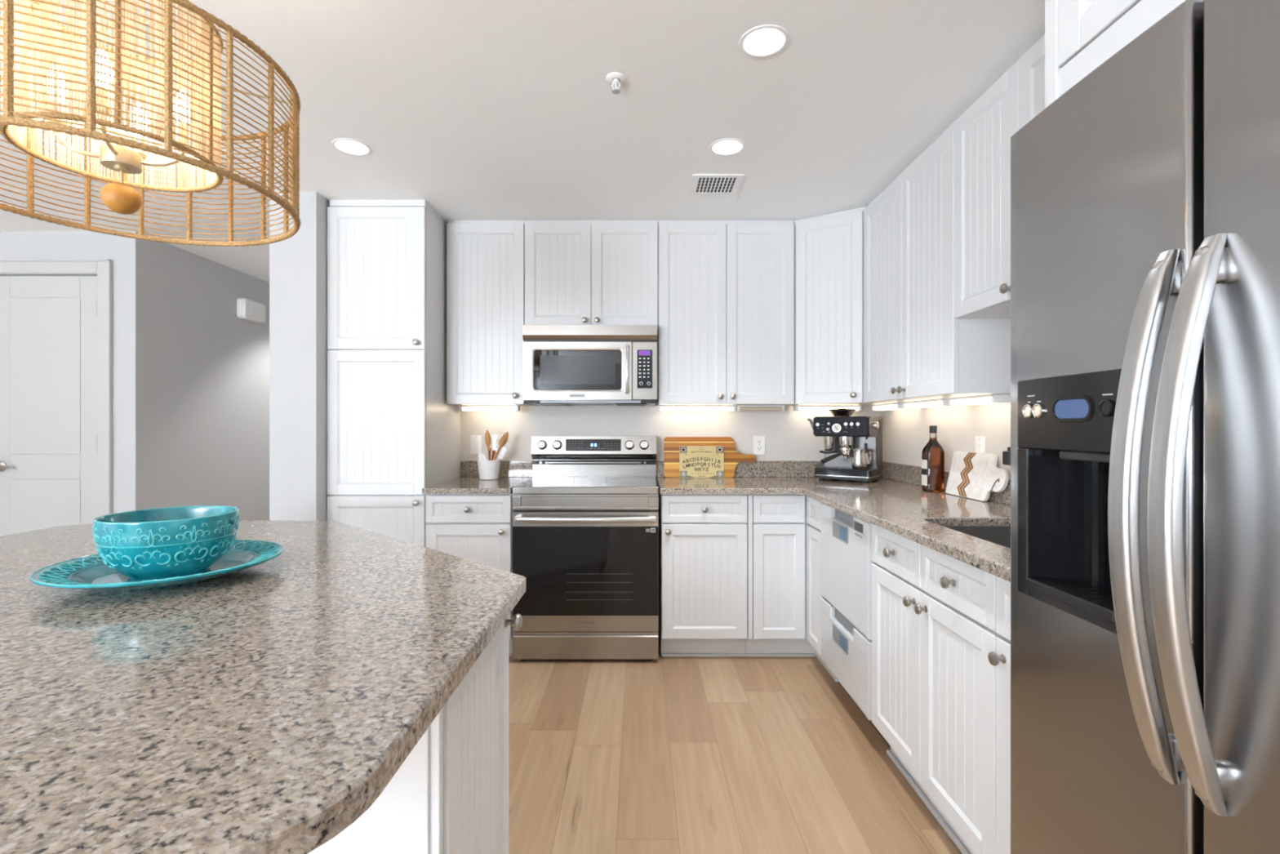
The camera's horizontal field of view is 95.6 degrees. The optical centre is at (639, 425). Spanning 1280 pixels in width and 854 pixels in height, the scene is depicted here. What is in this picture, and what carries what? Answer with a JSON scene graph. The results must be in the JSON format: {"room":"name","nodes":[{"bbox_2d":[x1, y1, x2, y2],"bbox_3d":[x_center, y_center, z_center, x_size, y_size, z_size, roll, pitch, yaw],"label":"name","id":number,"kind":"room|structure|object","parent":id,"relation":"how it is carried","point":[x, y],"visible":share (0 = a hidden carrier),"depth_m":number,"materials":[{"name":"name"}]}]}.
{"room":"kitchen","nodes":[
{"label":"kitchen","id":0,"kind":"room"},
{"bbox_2d":[0,231,135,513],"bbox_3d":[-4.340,0.022,3.590,2.520,2.420,0.100,0,0,0],"label":"wall","id":1,"kind":"structure","parent":0,"point":[13,244],"depth_m":3.54,"materials":[{"name":"white paint"}]},
{"bbox_2d":[0,275,97,536],"bbox_3d":[-3.627,0.152,3.524,0.671,2.136,0.101,0,0,0],"label":"door","id":2,"kind":"structure","parent":1,"relation":"in","point":[48,324],"depth_m":3.54,"materials":[{"name":"white paint"}]},
{"bbox_2d":[0,258,112,517],"bbox_3d":[-3.632,0.111,3.527,0.835,2.243,0.026,0,0,0],"label":"trim","id":3,"kind":"structure","parent":1,"relation":"attached to","point":[103,268],"depth_m":3.52,"materials":[{"name":"white paint"}]},
{"bbox_2d":[135,231,269,519],"bbox_3d":[-3.130,0.022,4.771,0.101,2.420,2.459,0,0,0],"label":"wall","id":4,"kind":"structure","parent":0,"point":[209,366],"depth_m":4.05,"materials":[{"name":"grey paint"}]},
{"bbox_2d":[236,297,266,323],"bbox_3d":[-3.047,-0.903,4.560,0.064,0.156,0.260,0,0,0],"label":"alarm box","id":5,"kind":"object","parent":4,"relation":"attached to","point":[247,309],"visible":1,"depth_m":4.51,"materials":[{"name":"white plastic"}]},
{"bbox_2d":[269,191,329,519],"bbox_3d":[-1.764,0.022,4.473,0.237,2.420,3.053,0,0,0],"label":"wall","id":6,"kind":"structure","parent":0,"point":[298,264],"depth_m":2.95,"materials":[{"name":"white paint"}]},
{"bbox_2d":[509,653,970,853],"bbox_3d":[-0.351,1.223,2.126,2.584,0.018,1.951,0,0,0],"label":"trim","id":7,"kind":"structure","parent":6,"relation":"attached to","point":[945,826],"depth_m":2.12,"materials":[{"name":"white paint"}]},
{"bbox_2d":[0,0,1044,282],"bbox_3d":[-1.990,-1.238,0.750,7.220,0.100,10.700,0,0,0],"label":"ceiling","id":8,"kind":"structure","parent":0,"point":[470,109],"depth_m":2.10,"materials":[{"name":"white paint"}]},
{"bbox_2d":[0,0,300,246],"bbox_3d":[-1.070,-0.813,1.197,0.638,0.750,0.637,0,0,39],"label":"chandelier","id":9,"kind":"object","parent":8,"relation":"hanging from","point":[34,45],"visible":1,"depth_m":1.14,"materials":[{"name":"wicker"}]},
{"bbox_2d":[44,101,66,125],"bbox_3d":[-1.161,-0.620,1.153,0.032,0.045,0.031,0,0,0],"label":"socket","id":10,"kind":"object","parent":9,"relation":"attached to","point":[62,108],"depth_m":1.15,"materials":[{"name":"beige metal"}]},
{"bbox_2d":[96,85,113,115],"bbox_3d":[-1.026,-0.620,1.106,0.032,0.045,0.031,0,0,0],"label":"socket","id":11,"kind":"object","parent":9,"relation":"attached to","point":[107,101],"depth_m":1.10,"materials":[{"name":"beige metal"}]},
{"bbox_2d":[131,133,147,159],"bbox_3d":[-1.114,-0.620,1.288,0.032,0.045,0.031,0,0,0],"label":"socket","id":12,"kind":"object","parent":9,"relation":"attached to","point":[142,153],"depth_m":1.28,"materials":[{"name":"beige metal"}]},
{"bbox_2d":[175,123,186,146],"bbox_3d":[-0.979,-0.620,1.241,0.032,0.045,0.031,0,0,0],"label":"socket","id":13,"kind":"object","parent":9,"relation":"attached to","point":[176,123],"depth_m":1.23,"materials":[{"name":"beige metal"}]},
{"bbox_2d":[331,137,372,155],"bbox_3d":[-1.228,-1.230,2.472,0.155,0.094,0.155,0,0,0],"label":"recessed light","id":14,"kind":"object","parent":8,"relation":"in","point":[348,146],"visible":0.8,"depth_m":2.48,"materials":[{"name":"white plastic"}]},
{"bbox_2d":[605,72,626,94],"bbox_3d":[-0.082,-1.164,1.983,0.068,0.048,0.068,0,0,0],"label":"sprinkler","id":15,"kind":"object","parent":8,"relation":"attached to","point":[615,77],"visible":1,"depth_m":1.98,"materials":[{"name":"white plastic"}]},
{"bbox_2d":[688,173,744,195],"bbox_3d":[0.372,-1.185,2.855,0.244,0.006,0.234,0,0,0],"label":"ceiling vent","id":16,"kind":"object","parent":8,"relation":"in","point":[701,184],"visible":1,"depth_m":2.85,"materials":[{"name":"white plastic"}]},
{"bbox_2d":[708,137,745,155],"bbox_3d":[0.372,-1.230,2.472,0.155,0.094,0.155,0,0,0],"label":"recessed light","id":17,"kind":"object","parent":8,"relation":"in","point":[727,146],"visible":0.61,"depth_m":2.52,"materials":[{"name":"white plastic"}]},
{"bbox_2d":[738,24,789,57],"bbox_3d":[0.384,-1.230,1.794,0.155,0.094,0.155,0,0,0],"label":"recessed light","id":18,"kind":"object","parent":8,"relation":"in","point":[764,41],"visible":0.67,"depth_m":1.84,"materials":[{"name":"white plastic"}]},
{"bbox_2d":[461,402,880,621],"bbox_3d":[-0.062,0.022,3.710,3.165,2.420,0.100,0,0,0],"label":"wall","id":19,"kind":"structure","parent":0,"point":[788,435],"depth_m":3.66,"materials":[{"name":"white paint"}]},
{"bbox_2d":[470,435,482,453],"bbox_3d":[-1.032,0.119,3.655,0.072,0.118,0.009,0,0,0],"label":"light switch","id":20,"kind":"object","parent":19,"relation":"attached to","point":[476,441],"visible":0.94,"depth_m":3.65,"materials":[{"name":"white plastic"}]},
{"bbox_2d":[446,220,534,405],"bbox_3d":[-0.889,-0.656,3.478,0.446,1.062,0.364,0,0,0],"label":"upper cabinet","id":21,"kind":"object","parent":19,"relation":"attached to","point":[486,259],"visible":1,"depth_m":3.34,"materials":[{"name":"white paint"}]},
{"bbox_2d":[458,404,520,411],"bbox_3d":[-0.920,-0.108,3.560,0.360,0.034,0.070,0,0,0],"label":"light","id":22,"kind":"object","parent":21,"relation":"attached to","point":[462,407],"visible":1,"depth_m":3.53,"materials":[{"name":"white plastic"}]},
{"bbox_2d":[461,460,533,476],"bbox_3d":[-0.896,0.271,3.648,0.456,0.102,0.020,0,0,0],"label":"backsplash","id":23,"kind":"structure","parent":19,"relation":"attached to","point":[468,468],"depth_m":3.64,"materials":[{"name":"stone"}]},
{"bbox_2d":[492,434,504,453],"bbox_3d":[-0.893,0.114,3.655,0.072,0.118,0.009,0,0,0],"label":"wall outlet","id":24,"kind":"object","parent":19,"relation":"attached to","point":[495,437],"visible":0.67,"depth_m":3.65,"materials":[{"name":"white plastic"}]},
{"bbox_2d":[495,438,500,443],"bbox_3d":[-0.893,0.093,3.653,0.034,0.029,0.003,0,0,0],"label":"socket","id":25,"kind":"object","parent":24,"relation":"attached to","point":[497,440],"depth_m":3.65,"materials":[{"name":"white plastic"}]},
{"bbox_2d":[524,220,657,329],"bbox_3d":[-0.280,-0.878,3.478,0.768,0.617,0.364,0,0,0],"label":"upper cabinet","id":26,"kind":"object","parent":19,"relation":"attached to","point":[577,272],"visible":0.95,"depth_m":3.34,"materials":[{"name":"white paint"}]},
{"bbox_2d":[522,324,657,405],"bbox_3d":[-0.281,-0.344,3.439,0.756,0.442,0.438,0,0,0],"label":"microwave","id":27,"kind":"object","parent":26,"relation":"attached to","point":[563,365],"visible":1,"depth_m":3.26,"materials":[{"name":"grey metal"}]},
{"bbox_2d":[522,324,657,340],"bbox_3d":[-0.281,-0.523,3.266,0.756,0.083,0.030,0,0,0],"label":"vent hood","id":28,"kind":"object","parent":27,"relation":"attached to","point":[530,332],"depth_m":3.25,"materials":[{"name":"metal"}]},
{"bbox_2d":[657,220,794,405],"bbox_3d":[0.496,-0.656,3.478,0.781,1.062,0.364,0,0,0],"label":"upper cabinet","id":29,"kind":"object","parent":19,"relation":"attached to","point":[726,330],"visible":1,"depth_m":3.34,"materials":[{"name":"white paint"}]},
{"bbox_2d":[657,404,736,411],"bbox_3d":[0.345,-0.108,3.560,0.480,0.034,0.070,0,0,0],"label":"light","id":30,"kind":"object","parent":29,"relation":"attached to","point":[660,407],"visible":1,"depth_m":3.53,"materials":[{"name":"white plastic"}]},
{"bbox_2d":[735,404,784,411],"bbox_3d":[0.735,-0.108,3.560,0.290,0.034,0.070,0,0,0],"label":"light","id":31,"kind":"object","parent":29,"relation":"attached to","point":[739,407],"visible":0.92,"depth_m":3.53,"materials":[{"name":"white plastic"}]},
{"bbox_2d":[656,460,824,476],"bbox_3d":[0.800,0.271,3.648,1.392,0.102,0.020,0,0,0],"label":"backsplash","id":32,"kind":"structure","parent":19,"relation":"attached to","point":[757,468],"depth_m":3.64,"materials":[{"name":"stone"}]},
{"bbox_2d":[753,435,764,454],"bbox_3d":[0.752,0.122,3.655,0.072,0.118,0.009,0,0,0],"label":"wall outlet","id":33,"kind":"object","parent":19,"relation":"attached to","point":[758,441],"visible":1,"depth_m":3.65,"materials":[{"name":"white plastic"}]},
{"bbox_2d":[756,439,762,444],"bbox_3d":[0.752,0.101,3.653,0.034,0.029,0.003,0,0,0],"label":"socket","id":34,"kind":"object","parent":33,"relation":"attached to","point":[758,441],"depth_m":3.65,"materials":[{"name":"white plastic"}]},
{"bbox_2d":[756,446,762,450],"bbox_3d":[0.752,0.143,3.653,0.034,0.029,0.003,0,0,0],"label":"socket","id":35,"kind":"object","parent":33,"relation":"attached to","point":[758,448],"depth_m":3.65,"materials":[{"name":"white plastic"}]},
{"bbox_2d":[509,621,962,853],"bbox_3d":[-1.990,1.282,0.750,7.220,0.100,10.700,0,0,0],"label":"floor","id":36,"kind":"structure","parent":0,"point":[663,755],"depth_m":2.12,"materials":[{"name":"brown wood"}]},
{"bbox_2d":[327,200,461,546],"bbox_3d":[-1.385,0.022,3.333,0.515,2.419,0.652,0,0,0],"label":"pantry cabinet","id":37,"kind":"object","parent":36,"relation":"on","point":[393,434],"visible":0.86,"depth_m":3.05,"materials":[{"name":"white paint"}]},
{"bbox_2d":[306,613,522,853],"bbox_3d":[-1.019,0.792,1.360,1.562,0.879,1.120,0,0,0],"label":"kitchen island","id":38,"kind":"object","parent":36,"relation":"on","point":[450,794],"visible":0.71,"depth_m":0.86,"materials":[{"name":"white paint"}]},
{"bbox_2d":[0,520,525,853],"bbox_3d":[-1.052,0.336,1.196,1.617,0.032,1.541,0,0,0],"label":"island countertop","id":39,"kind":"structure","parent":38,"relation":"on","point":[264,708],"depth_m":0.72,"materials":[{"name":"stone"}]},
{"bbox_2d":[29,539,284,591],"bbox_3d":[-0.994,0.300,1.228,0.411,0.039,0.411,0,0,0],"label":"dinner plate","id":40,"kind":"object","parent":39,"relation":"on","point":[89,571],"visible":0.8,"depth_m":1.17,"materials":[{"name":"teal ceramic"}]},
{"bbox_2d":[92,505,239,580],"bbox_3d":[-0.994,0.248,1.228,0.241,0.125,0.239,0,0,41],"label":"serving bowl","id":41,"kind":"object","parent":40,"relation":"on","point":[159,543],"visible":1,"depth_m":1.16,"materials":[{"name":"teal ceramic"}]},
{"bbox_2d":[426,493,514,653],"bbox_3d":[-0.898,0.792,3.328,0.452,0.879,0.662,0,0,0],"label":"base cabinet","id":42,"kind":"object","parent":36,"relation":"on","point":[475,527],"visible":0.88,"depth_m":3.04,"materials":[{"name":"white paint"}]},
{"bbox_2d":[422,460,533,493],"bbox_3d":[-0.896,0.286,3.325,0.456,0.132,0.666,0,0,0],"label":"countertop","id":43,"kind":"structure","parent":42,"relation":"on","point":[512,473],"depth_m":3.37,"materials":[{"name":"stone"}]},
{"bbox_2d":[477,458,500,479],"bbox_3d":[-0.911,0.263,3.500,0.137,0.117,0.137,0,0,0],"label":"utensil crock","id":44,"kind":"object","parent":43,"relation":"on","point":[487,469],"visible":0.95,"depth_m":3.45,"materials":[{"name":"white ceramic"}]},
{"bbox_2d":[477,453,487,460],"bbox_3d":[-0.933,0.235,3.484,0.078,0.145,0.015,0,0,-8],"label":"spatula","id":45,"kind":"object","parent":44,"relation":"in","point":[482,456],"visible":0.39,"depth_m":3.48,"materials":[{"name":"white plastic"}]},
{"bbox_2d":[484,429,490,460],"bbox_3d":[-0.913,0.165,3.502,0.042,0.282,0.024,0,0,-38],"label":"wooden spoon","id":46,"kind":"object","parent":44,"relation":"in","point":[487,437],"visible":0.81,"depth_m":3.49,"materials":[{"name":"brown wood"}]},
{"bbox_2d":[487,447,491,460],"bbox_3d":[-0.903,0.219,3.487,0.025,0.175,0.039,0,0,0],"label":"whisk","id":47,"kind":"object","parent":44,"relation":"in","point":[489,449],"visible":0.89,"depth_m":3.48,"materials":[{"name":"brown wood"}]},
{"bbox_2d":[491,449,496,460],"bbox_3d":[-0.896,0.227,3.524,0.043,0.159,0.024,0,0,0],"label":"whisk","id":48,"kind":"object","parent":44,"relation":"in","point":[494,451],"visible":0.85,"depth_m":3.52,"materials":[{"name":"brown wood"}]},
{"bbox_2d":[492,431,508,460],"bbox_3d":[-0.865,0.172,3.490,0.147,0.272,0.012,0,0,3],"label":"wooden spoon","id":49,"kind":"object","parent":44,"relation":"in","point":[504,439],"visible":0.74,"depth_m":3.49,"materials":[{"name":"brown wood"}]},
{"bbox_2d":[496,445,506,459],"bbox_3d":[-0.859,0.214,3.508,0.113,0.187,0.012,0,0,5],"label":"spatula","id":50,"kind":"object","parent":44,"relation":"in","point":[503,450],"visible":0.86,"depth_m":3.50,"materials":[{"name":"white plastic"}]},
{"bbox_2d":[511,435,658,660],"bbox_3d":[-0.282,0.648,3.300,0.768,1.168,0.711,0,0,0],"label":"range cooker","id":51,"kind":"object","parent":36,"relation":"on","point":[585,523],"visible":1,"depth_m":3.01,"materials":[{"name":"grey metal"}]},
{"bbox_2d":[514,476,658,487],"bbox_3d":[-0.282,0.324,3.310,0.758,0.017,0.596,0,0,0],"label":"cooktop","id":52,"kind":"object","parent":51,"relation":"in","point":[534,482],"depth_m":3.25,"materials":[{"name":"silver glass"}]},
{"bbox_2d":[657,490,746,653],"bbox_3d":[0.338,0.792,3.328,0.452,0.879,0.662,0,0,0],"label":"base cabinet","id":53,"kind":"object","parent":36,"relation":"on","point":[703,537],"visible":1,"depth_m":3.04,"materials":[{"name":"white paint"}]},
{"bbox_2d":[745,493,838,681],"bbox_3d":[1.042,0.792,3.225,0.953,0.879,0.867,0,0,0],"label":"base cabinet","id":54,"kind":"object","parent":36,"relation":"on","point":[784,595],"visible":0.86,"depth_m":3.03,"materials":[{"name":"white paint"}]},
{"bbox_2d":[656,460,1010,582],"bbox_3d":[0.811,0.286,2.404,1.414,0.132,2.508,0,0,0],"label":"countertop","id":55,"kind":"structure","parent":54,"relation":"on","point":[896,503],"depth_m":2.52,"materials":[{"name":"stone"}]},
{"bbox_2d":[679,445,724,477],"bbox_3d":[0.383,0.223,3.599,0.274,0.197,0.024,0,0,0],"label":"letter board","id":56,"kind":"object","parent":55,"relation":"on","point":[695,461],"visible":1,"depth_m":3.60,"materials":[{"name":"beige wood"}]},
{"bbox_2d":[663,436,755,477],"bbox_3d":[0.436,0.196,3.621,0.573,0.252,0.042,0,0,0],"label":"cutting board","id":57,"kind":"object","parent":55,"relation":"on","point":[732,457],"visible":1,"depth_m":3.62,"materials":[{"name":"brown wood"}]},
{"bbox_2d":[807,408,882,483],"bbox_3d":[1.208,0.109,3.424,0.398,0.425,0.345,0,0,38],"label":"espresso machine","id":58,"kind":"object","parent":55,"relation":"on","point":[842,432],"visible":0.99,"depth_m":3.35,"materials":[{"name":"black metal"}]},
{"bbox_2d":[822,436,834,450],"bbox_3d":[1.119,0.104,3.436,0.065,0.084,0.064,0,0,38],"label":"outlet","id":59,"kind":"object","parent":58,"relation":"attached to","point":[828,442],"depth_m":3.41,"materials":[{"name":"silver metal"}]},
{"bbox_2d":[814,466,878,477],"bbox_3d":[1.204,0.266,3.390,0.324,0.042,0.162,0,0,38],"label":"drip tray","id":60,"kind":"object","parent":58,"relation":"on","point":[823,471],"depth_m":3.33,"materials":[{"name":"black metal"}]},
{"bbox_2d":[851,448,871,468],"bbox_3d":[1.262,0.188,3.320,0.082,0.113,0.100,0,0,-20],"label":"milk jug","id":61,"kind":"object","parent":58,"relation":"on","point":[859,456],"visible":0.89,"depth_m":3.30,"materials":[{"name":"silver metal"}]},
{"bbox_2d":[921,425,944,492],"bbox_3d":[1.437,0.160,2.845,0.090,0.322,0.068,0,0,-4],"label":"bottle","id":62,"kind":"object","parent":55,"relation":"on","point":[932,454],"visible":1,"depth_m":2.81,"materials":[{"name":"brown glass"}]},
{"bbox_2d":[942,525,1010,548],"bbox_3d":[1.175,0.447,1.748,0.424,0.190,0.599,0,0,0],"label":"sink","id":63,"kind":"object","parent":55,"relation":"in","point":[998,535],"visible":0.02,"depth_m":2.03,"materials":[{"name":"metal"}]},
{"bbox_2d":[945,450,1008,501],"bbox_3d":[1.480,0.220,2.552,0.064,0.203,0.421,0,0,1],"label":"marble board","id":64,"kind":"object","parent":55,"relation":"on","point":[972,475],"visible":1,"depth_m":2.55,"materials":[{"name":"white stone"}]},
{"bbox_2d":[820,502,890,748],"bbox_3d":[1.166,0.794,2.488,0.608,0.876,0.600,0,0,0],"label":"dishwasher","id":65,"kind":"object","parent":36,"relation":"on","point":[846,539],"visible":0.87,"depth_m":2.43,"materials":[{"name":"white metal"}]},
{"bbox_2d":[871,524,1002,853],"bbox_3d":[1.178,0.792,1.802,0.682,0.879,0.760,0,0,0],"label":"base cabinet","id":66,"kind":"object","parent":36,"relation":"on","point":[934,633],"visible":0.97,"depth_m":1.71,"materials":[{"name":"white paint"}]},
{"bbox_2d":[987,576,1010,853],"bbox_3d":[1.178,0.792,1.284,0.682,0.879,0.272,0,0,0],"label":"base cabinet","id":67,"kind":"object","parent":36,"relation":"on","point":[1001,659],"visible":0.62,"depth_m":1.39,"materials":[{"name":"white paint"}]},
{"bbox_2d":[1010,0,1279,853],"bbox_3d":[1.054,0.338,0.654,0.891,1.788,0.848,0,0,0],"label":"refrigerator","id":68,"kind":"object","parent":36,"relation":"on","point":[1145,197],"visible":1,"depth_m":0.74,"materials":[{"name":"grey metal"}]},
{"bbox_2d":[880,402,1010,479],"bbox_3d":[1.570,0.022,-0.420,0.100,2.420,8.360,0,0,0],"label":"wall","id":69,"kind":"structure","parent":0,"point":[905,432],"depth_m":2.86,"materials":[{"name":"white paint"}]},
{"bbox_2d":[785,206,897,405],"bbox_3d":[1.204,-0.656,3.389,0.629,1.062,0.540,0,0,0],"label":"upper cabinet","id":70,"kind":"object","parent":69,"relation":"attached to","point":[829,248],"visible":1,"depth_m":3.23,"materials":[{"name":"white paint"}]},
{"bbox_2d":[792,405,861,411],"bbox_3d":[1.155,-0.108,3.585,0.400,0.034,0.070,0,0,0],"label":"light","id":71,"kind":"object","parent":70,"relation":"attached to","point":[796,408],"visible":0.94,"depth_m":3.55,"materials":[{"name":"white plastic"}]},
{"bbox_2d":[871,402,902,410],"bbox_3d":[1.430,-0.108,3.310,0.070,0.034,0.360,0,0,0],"label":"light","id":72,"kind":"object","parent":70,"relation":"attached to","point":[898,406],"visible":0.76,"depth_m":3.27,"materials":[{"name":"white plastic"}]},
{"bbox_2d":[864,117,1010,402],"bbox_3d":[1.345,-0.656,2.674,0.348,1.062,0.888,0,0,0],"label":"upper cabinet","id":73,"kind":"object","parent":69,"relation":"attached to","point":[916,348],"visible":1,"depth_m":2.51,"materials":[{"name":"white paint"}]},
{"bbox_2d":[902,398,951,408],"bbox_3d":[1.430,-0.108,2.870,0.070,0.034,0.420,0,0,0],"label":"light","id":74,"kind":"object","parent":73,"relation":"attached to","point":[944,402],"visible":0.78,"depth_m":2.83,"materials":[{"name":"white plastic"}]},
{"bbox_2d":[948,394,1010,405],"bbox_3d":[1.430,-0.108,2.455,0.070,0.034,0.340,0,0,0],"label":"light","id":75,"kind":"object","parent":73,"relation":"attached to","point":[990,398],"visible":0.93,"depth_m":2.39,"materials":[{"name":"white plastic"}]},
{"bbox_2d":[881,461,1010,505],"bbox_3d":[1.508,0.271,2.404,0.020,0.102,2.508,0,0,0],"label":"backsplash","id":76,"kind":"structure","parent":69,"relation":"attached to","point":[912,474],"depth_m":3.19,"materials":[{"name":"stone"}]},
{"bbox_2d":[975,436,985,453],"bbox_3d":[1.515,0.107,2.585,0.009,0.118,0.072,0,0,0],"label":"light switch","id":77,"kind":"object","parent":69,"relation":"attached to","point":[980,441],"visible":0.71,"depth_m":2.58,"materials":[{"name":"white plastic"}]},
{"bbox_2d":[954,34,1044,318],"bbox_3d":[1.345,-0.799,1.849,0.348,0.775,0.760,0,0,0],"label":"upper cabinet","id":78,"kind":"object","parent":69,"relation":"attached to","point":[983,133],"visible":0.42,"depth_m":2.02,"materials":[{"name":"white paint"}]},
{"bbox_2d":[1044,0,1185,108],"bbox_3d":[1.159,-0.877,0.683,0.719,0.619,0.930,0,0,0],"label":"upper cabinet","id":79,"kind":"object","parent":69,"relation":"attached to","point":[1081,35],"visible":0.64,"depth_m":1.04,"materials":[{"name":"white paint"}]},
{"bbox_3d":[1.515,0.107,2.325,0.009,0.118,0.072,0,0,0],"label":"wall outlet","id":80,"kind":"object","parent":69,"relation":"attached to","visible":0},
{"bbox_2d":[1002,446,1010,465],"bbox_3d":[1.488,0.121,2.326,0.045,0.072,0.046,0,0,0],"label":"power adapter","id":81,"kind":"object","parent":80,"relation":"attached to","point":[1006,454],"visible":0.39,"depth_m":2.32,"materials":[{"name":"black plastic"}]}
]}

